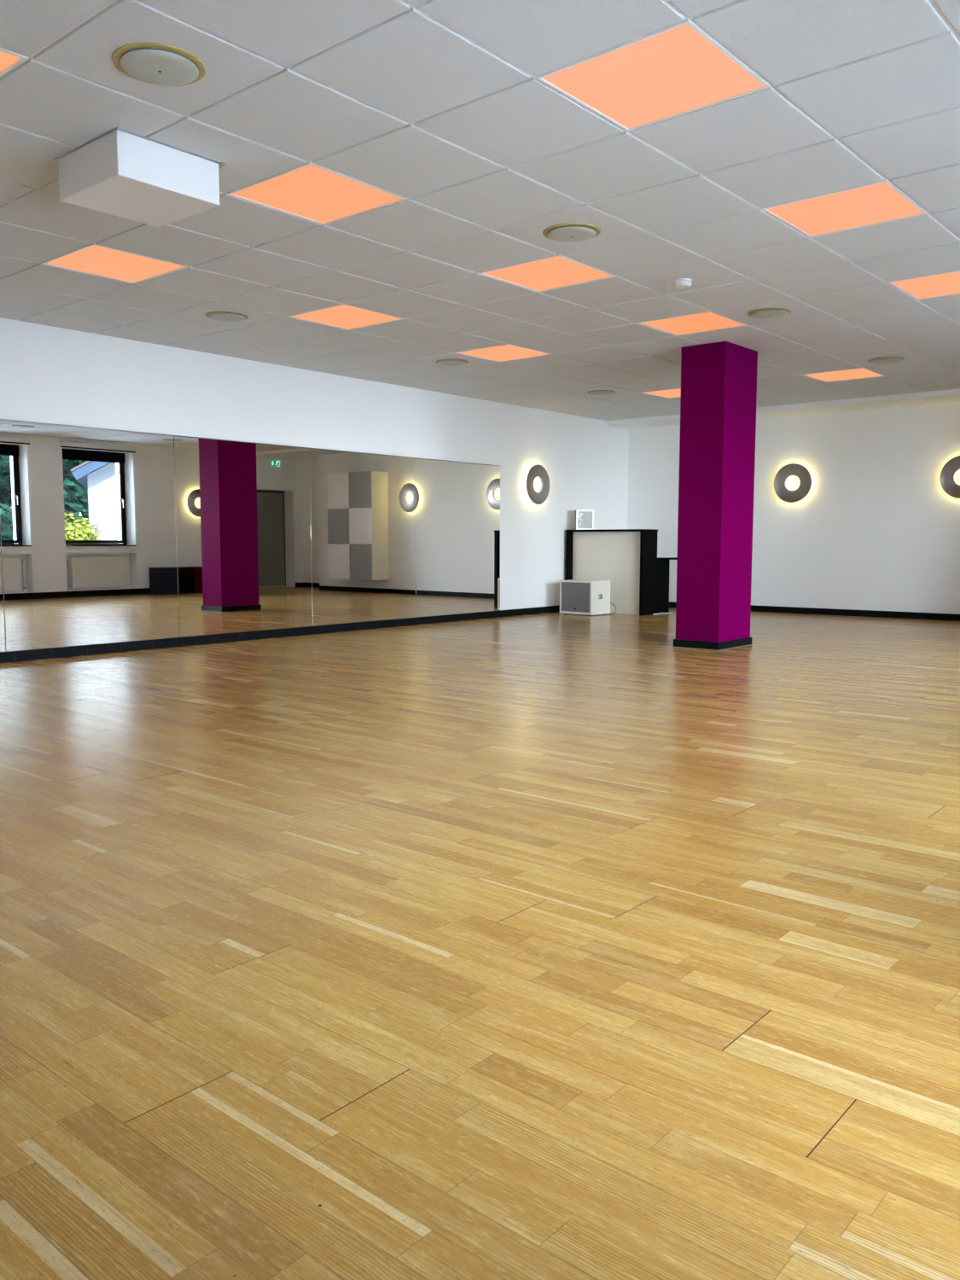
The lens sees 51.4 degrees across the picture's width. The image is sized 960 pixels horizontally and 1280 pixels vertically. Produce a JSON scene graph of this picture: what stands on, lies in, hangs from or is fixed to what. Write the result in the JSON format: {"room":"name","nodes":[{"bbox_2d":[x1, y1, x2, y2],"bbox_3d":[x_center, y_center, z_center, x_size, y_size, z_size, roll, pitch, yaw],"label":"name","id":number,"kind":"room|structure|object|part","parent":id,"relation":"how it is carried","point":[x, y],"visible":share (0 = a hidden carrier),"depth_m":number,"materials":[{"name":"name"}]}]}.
{"room":"dance studio","nodes":[
{"label":"dance studio","id":0,"kind":"room"},
{"bbox_2d":[0,317,628,610],"bbox_3d":[-1.898,-1.467,9.782,0.200,2.949,14.402,5,7,40],"label":"wall","id":1,"kind":"structure","parent":0,"point":[49,374],"depth_m":10.07,"materials":[{"name":"paint"}]},
{"bbox_2d":[0,530,5,651],"bbox_3d":[-4.135,-0.730,6.987,0.035,1.761,1.530,5,7,40],"label":"mirror panel","id":2,"kind":"object","parent":1,"relation":"attached to","point":[2,643],"visible":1,"depth_m":7.61,"materials":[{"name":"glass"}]},
{"bbox_2d":[0,418,179,651],"bbox_3d":[-3.154,-0.845,8.152,0.035,1.761,1.525,5,7,40],"label":"mirror panel","id":3,"kind":"object","parent":1,"relation":"attached to","point":[88,514],"visible":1,"depth_m":8.08,"materials":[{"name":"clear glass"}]},
{"bbox_2d":[173,435,312,637],"bbox_3d":[-2.172,-0.959,9.319,0.035,1.761,1.532,5,7,40],"label":"mirror panel","id":4,"kind":"object","parent":1,"relation":"attached to","point":[243,527],"visible":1,"depth_m":9.25,"materials":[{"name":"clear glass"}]},
{"bbox_2d":[0,605,559,663],"bbox_3d":[-2.131,-0.045,9.462,0.035,0.082,13.401,5,7,40],"label":"baseboard","id":5,"kind":"structure","parent":1,"relation":"attached to","point":[50,653],"depth_m":9.33,"materials":[{"name":"black wood"}]},
{"bbox_2d":[309,448,415,626],"bbox_3d":[-1.200,-1.073,10.474,0.035,1.761,1.500,5,7,40],"label":"mirror panel","id":6,"kind":"object","parent":1,"relation":"attached to","point":[363,505],"visible":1,"depth_m":10.42,"materials":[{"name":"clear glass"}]},
{"bbox_2d":[414,457,500,616],"bbox_3d":[-0.241,-1.185,11.614,0.035,1.761,1.490,5,7,40],"label":"mirror panel","id":7,"kind":"object","parent":1,"relation":"attached to","point":[457,503],"visible":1,"depth_m":11.57,"materials":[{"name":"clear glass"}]},
{"bbox_2d":[525,464,549,504],"bbox_3d":[0.712,-1.972,12.653,0.071,0.500,0.500,5,7,40],"label":"wall lamp","id":8,"kind":"object","parent":1,"relation":"attached to","point":[538,480],"visible":1,"depth_m":12.65,"materials":[{"name":"silver metal"}]},
{"bbox_2d":[533,477,541,492],"bbox_3d":[0.697,-1.974,12.665,0.032,0.236,0.236,5,7,40],"label":"diffuser","id":9,"kind":"object","parent":8,"relation":"attached to","point":[537,480],"depth_m":12.67,"materials":[{"name":"white"}]},
{"bbox_2d":[0,607,959,1279],"bbox_3d":[1.348,0.240,7.035,8.860,0.001,14.700,5,7,40],"label":"floor","id":10,"kind":"structure","parent":0,"point":[555,945],"depth_m":2.26,"materials":[{"name":"brown wood"}]},
{"bbox_2d":[559,579,610,616],"bbox_3d":[1.345,-0.547,12.758,0.504,0.435,0.400,5,8,43],"label":"subwoofer","id":11,"kind":"object","parent":10,"relation":"on","point":[590,597],"visible":1,"depth_m":12.61,"materials":[{"name":"beige paint"}]},
{"bbox_2d":[561,581,590,612],"bbox_3d":[1.213,-0.542,12.622,0.463,0.372,0.012,5,8,43],"label":"grille","id":12,"kind":"object","parent":11,"relation":"attached to","point":[575,596],"depth_m":12.61,"materials":[{"name":"grey"}]},
{"bbox_2d":[565,529,677,615],"bbox_3d":[2.045,-0.911,13.163,1.500,1.082,1.045,5,7,40],"label":"counter","id":13,"kind":"object","parent":10,"relation":"on","point":[627,558],"depth_m":12.83,"materials":[{"name":"black laminate"}]},
{"bbox_3d":[1.268,-0.919,13.369,0.040,1.055,0.340,5,7,40],"label":"panel","id":14,"kind":"part","parent":13,"relation":"part of","materials":[{"name":"black laminate"}]},
{"bbox_2d":[574,509,593,529],"bbox_3d":[1.374,-1.589,13.175,0.240,0.262,0.117,-1,6,-9],"label":"picture frame","id":15,"kind":"object","parent":13,"relation":"on","point":[584,519],"visible":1,"depth_m":13.13,"materials":[{"name":"white plastic"}]},
{"bbox_3d":[1.256,-1.587,13.163,0.003,0.254,0.090,-1,6,-10],"label":"glass","id":16,"kind":"part","parent":15,"relation":"part of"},
{"bbox_2d":[577,511,592,528],"bbox_3d":[1.382,-1.584,13.128,0.195,0.217,0.002,-1,6,-10],"label":"picture","id":17,"kind":"object","parent":15,"relation":"attached to","point":[584,518],"depth_m":13.13,"materials":[{"name":"white paper"}]},
{"bbox_3d":[1.661,-0.878,12.957,1.094,1.055,0.020,5,7,40],"label":"panel","id":18,"kind":"part","parent":13,"relation":"part of","materials":[{"name":"beige laminate"}]},
{"bbox_2d":[565,529,657,531],"bbox_3d":[1.703,-1.421,12.950,1.188,0.026,0.355,5,7,40],"label":"countertop","id":19,"kind":"structure","parent":13,"relation":"on","point":[604,530],"depth_m":12.68,"materials":[{"name":"black laminate"}]},
{"bbox_3d":[2.237,-0.857,12.756,0.045,1.055,0.660,5,7,40],"label":"panel","id":20,"kind":"part","parent":13,"relation":"part of","materials":[{"name":"black laminate"}]},
{"bbox_2d":[672,341,757,650],"bbox_3d":[2.093,-1.242,8.820,0.450,2.598,0.646,5,7,40],"label":"column","id":21,"kind":"structure","parent":10,"relation":"on","point":[718,396],"depth_m":8.61,"materials":[{"name":"paint"}]},
{"bbox_2d":[0,0,959,420],"bbox_3d":[0.957,-2.471,6.512,9.150,0.300,15.477,5,7,40],"label":"ceiling","id":22,"kind":"structure","parent":0,"point":[441,106],"depth_m":4.72,"materials":[{"name":"grey tile"}]},
{"bbox_2d":[0,46,28,77],"bbox_3d":[-2.006,-2.023,3.432,0.617,0.011,0.617,5,7,40],"label":"ceiling light panel","id":23,"kind":"object","parent":22,"relation":"attached to","point":[9,60],"visible":1,"depth_m":3.48,"materials":[{"name":"orange plastic"}]},
{"bbox_2d":[0,50,21,72],"bbox_3d":[-2.006,-2.024,3.432,0.589,0.006,0.589,5,7,40],"label":"diffuser","id":24,"kind":"object","parent":23,"relation":"attached to","point":[9,60],"depth_m":3.48,"materials":[{"name":"orange plastic"}]},
{"bbox_2d":[41,242,188,283],"bbox_3d":[-2.216,-2.285,6.062,0.617,0.011,0.617,5,7,40],"label":"ceiling light panel","id":25,"kind":"object","parent":22,"relation":"attached to","point":[93,258],"visible":1,"depth_m":6.03,"materials":[{"name":"orange plastic"}]},
{"bbox_2d":[53,126,226,226],"bbox_3d":[-1.499,-2.022,4.408,0.537,0.182,0.522,5,7,40],"label":"ceiling box","id":26,"kind":"object","parent":22,"relation":"attached to","point":[136,177],"visible":1,"depth_m":4.27,"materials":[{"name":"white plastic"}]},
{"bbox_3d":[-1.499,-2.110,4.399,0.537,0.005,0.522,5,7,40],"label":"mounting frame","id":27,"kind":"part","parent":26,"relation":"part of","materials":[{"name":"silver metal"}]},
{"bbox_2d":[112,42,205,86],"bbox_3d":[-1.125,-2.015,3.503,0.312,0.039,0.312,5,7,40],"label":"ceiling vent","id":28,"kind":"object","parent":22,"relation":"in","point":[156,66],"visible":1,"depth_m":3.46,"materials":[{"name":"grey metal"}]},
{"bbox_2d":[205,310,248,321],"bbox_3d":[-1.881,-2.405,7.413,0.312,0.039,0.312,5,7,40],"label":"ceiling vent","id":29,"kind":"object","parent":22,"relation":"in","point":[219,317],"visible":1,"depth_m":7.36,"materials":[{"name":"grey metal"}]},
{"bbox_2d":[226,161,407,225],"bbox_3d":[-0.790,-2.163,4.851,0.617,0.011,0.617,5,7,40],"label":"ceiling light panel","id":30,"kind":"object","parent":22,"relation":"attached to","point":[309,190],"visible":1,"depth_m":4.82,"materials":[{"name":"orange plastic"}]},
{"bbox_2d":[288,302,405,330],"bbox_3d":[-1.000,-2.424,7.482,0.617,0.011,0.617,5,7,40],"label":"ceiling light panel","id":31,"kind":"object","parent":22,"relation":"attached to","point":[342,316],"visible":1,"depth_m":7.47,"materials":[{"name":"orange plastic"}]},
{"bbox_2d":[435,358,469,366],"bbox_3d":[-0.259,-2.591,9.306,0.312,0.039,0.312,5,7,40],"label":"ceiling vent","id":32,"kind":"object","parent":22,"relation":"in","point":[449,362],"visible":1,"depth_m":9.25,"materials":[{"name":"grey"}]},
{"bbox_2d":[455,343,552,361],"bbox_3d":[0.217,-2.564,8.902,0.617,0.011,0.617,5,7,40],"label":"ceiling light panel","id":33,"kind":"object","parent":22,"relation":"attached to","point":[508,352],"visible":1,"depth_m":8.89,"materials":[{"name":"orange plastic"}]},
{"bbox_2d":[478,253,616,291],"bbox_3d":[0.427,-2.303,6.271,0.617,0.011,0.617,5,7,40],"label":"ceiling light panel","id":34,"kind":"object","parent":22,"relation":"attached to","point":[558,270],"visible":1,"depth_m":6.25,"materials":[{"name":"orange plastic"}]},
{"bbox_2d":[542,222,600,242],"bbox_3d":[0.497,-2.202,5.396,0.312,0.039,0.312,5,7,40],"label":"ceiling vent","id":35,"kind":"object","parent":22,"relation":"in","point":[568,234],"visible":1,"depth_m":5.35,"materials":[{"name":"grey"}]},
{"bbox_2d":[587,389,615,395],"bbox_3d":[1.363,-2.777,11.200,0.312,0.039,0.312,5,7,40],"label":"ceiling vent","id":36,"kind":"object","parent":22,"relation":"in","point":[593,392],"visible":1,"depth_m":11.13,"materials":[{"name":"grey"}]},
{"bbox_2d":[535,17,770,131],"bbox_3d":[0.637,-2.041,3.641,0.617,0.011,0.617,5,7,40],"label":"ceiling light panel","id":37,"kind":"object","parent":22,"relation":"attached to","point":[678,68],"visible":1,"depth_m":3.60,"materials":[{"name":"orange plastic"}]},
{"bbox_2d":[642,388,680,398],"bbox_3d":[2.244,-2.797,11.268,0.617,0.011,0.617,5,7,40],"label":"ceiling light panel","id":38,"kind":"object","parent":22,"relation":"attached to","point":[676,392],"visible":0.51,"depth_m":11.28,"materials":[{"name":"orange plastic"}]},
{"bbox_2d":[674,278,692,288],"bbox_3d":[1.307,-2.286,6.400,0.104,0.045,0.104,5,7,40],"label":"smoke detector","id":39,"kind":"object","parent":22,"relation":"attached to","point":[683,282],"visible":1,"depth_m":6.36,"materials":[{"name":"white plastic"}]},
{"bbox_2d":[637,309,748,335],"bbox_3d":[1.643,-2.442,7.691,0.617,0.011,0.617,5,7,40],"label":"ceiling light panel","id":40,"kind":"object","parent":22,"relation":"attached to","point":[706,321],"visible":1,"depth_m":7.69,"materials":[{"name":"orange plastic"}]},
{"bbox_2d":[747,307,791,318],"bbox_3d":[2.119,-2.388,7.289,0.312,0.039,0.312,5,7,40],"label":"ceiling vent","id":41,"kind":"object","parent":22,"relation":"in","point":[767,313],"visible":1,"depth_m":7.23,"materials":[{"name":"grey metal"}]},
{"bbox_2d":[607,389,959,428],"bbox_3d":[5.333,-2.818,11.766,8.181,0.078,1.390,5,7,40],"label":"soffit","id":42,"kind":"structure","parent":22,"relation":"attached to","point":[927,398],"depth_m":11.96,"materials":[{"name":"paint"}]},
{"bbox_2d":[802,366,885,382],"bbox_3d":[3.671,-2.675,10.057,0.617,0.011,0.617,5,7,40],"label":"ceiling light panel","id":43,"kind":"object","parent":22,"relation":"attached to","point":[852,374],"visible":1,"depth_m":10.05,"materials":[{"name":"orange plastic"}]},
{"bbox_2d":[761,179,927,237],"bbox_3d":[1.853,-2.181,5.061,0.617,0.011,0.617,5,7,40],"label":"ceiling light panel","id":44,"kind":"object","parent":22,"relation":"attached to","point":[881,201],"visible":1,"depth_m":5.05,"materials":[{"name":"orange plastic"}]},
{"bbox_2d":[867,356,904,364],"bbox_3d":[3.741,-2.575,9.182,0.312,0.039,0.312,5,7,40],"label":"ceiling vent","id":45,"kind":"object","parent":22,"relation":"in","point":[882,361],"visible":1,"depth_m":9.12,"materials":[{"name":"grey metal"}]},
{"bbox_2d":[887,270,959,300],"bbox_3d":[3.070,-2.321,6.481,0.617,0.011,0.617,5,7,40],"label":"ceiling light panel","id":46,"kind":"object","parent":22,"relation":"attached to","point":[946,283],"visible":1,"depth_m":6.53,"materials":[{"name":"orange plastic"}]},
{"bbox_2d":[627,402,959,614],"bbox_3d":[5.130,-1.735,12.548,7.019,2.949,1.030,5,7,40],"label":"wall","id":47,"kind":"structure","parent":0,"point":[876,527],"depth_m":12.49,"materials":[{"name":"paint"}]},
{"bbox_2d":[773,463,811,502],"bbox_3d":[4.039,-2.021,12.841,0.500,0.500,0.071,5,7,38],"label":"wall lamp","id":48,"kind":"object","parent":47,"relation":"attached to","point":[793,481],"visible":1,"depth_m":12.83,"materials":[{"name":"white metal"}]},
{"bbox_2d":[785,475,800,490],"bbox_3d":[4.051,-2.023,12.857,0.236,0.236,0.032,5,7,38],"label":"diffuser","id":49,"kind":"object","parent":48,"relation":"attached to","point":[792,482],"depth_m":12.85,"materials":[{"name":"white"}]},
{"bbox_2d":[669,601,959,621],"bbox_3d":[4.873,-0.327,12.379,7.014,0.080,0.015,5,7,38],"label":"baseboard","id":50,"kind":"structure","parent":47,"relation":"attached to","point":[672,604],"depth_m":12.50,"materials":[{"name":"black wood"}]},
{"bbox_2d":[939,455,959,498],"bbox_3d":[5.622,-1.895,11.590,0.500,0.500,0.071,5,7,38],"label":"wall lamp","id":51,"kind":"object","parent":47,"relation":"attached to","point":[950,474],"visible":1,"depth_m":11.64,"materials":[{"name":"white metal"}]},
{"bbox_2d":[954,469,959,485],"bbox_3d":[5.634,-1.897,11.605,0.236,0.236,0.032,5,7,38],"label":"diffuser","id":52,"kind":"object","parent":51,"relation":"attached to","point":[957,472],"depth_m":11.63,"materials":[{"name":"white"}]}
]}

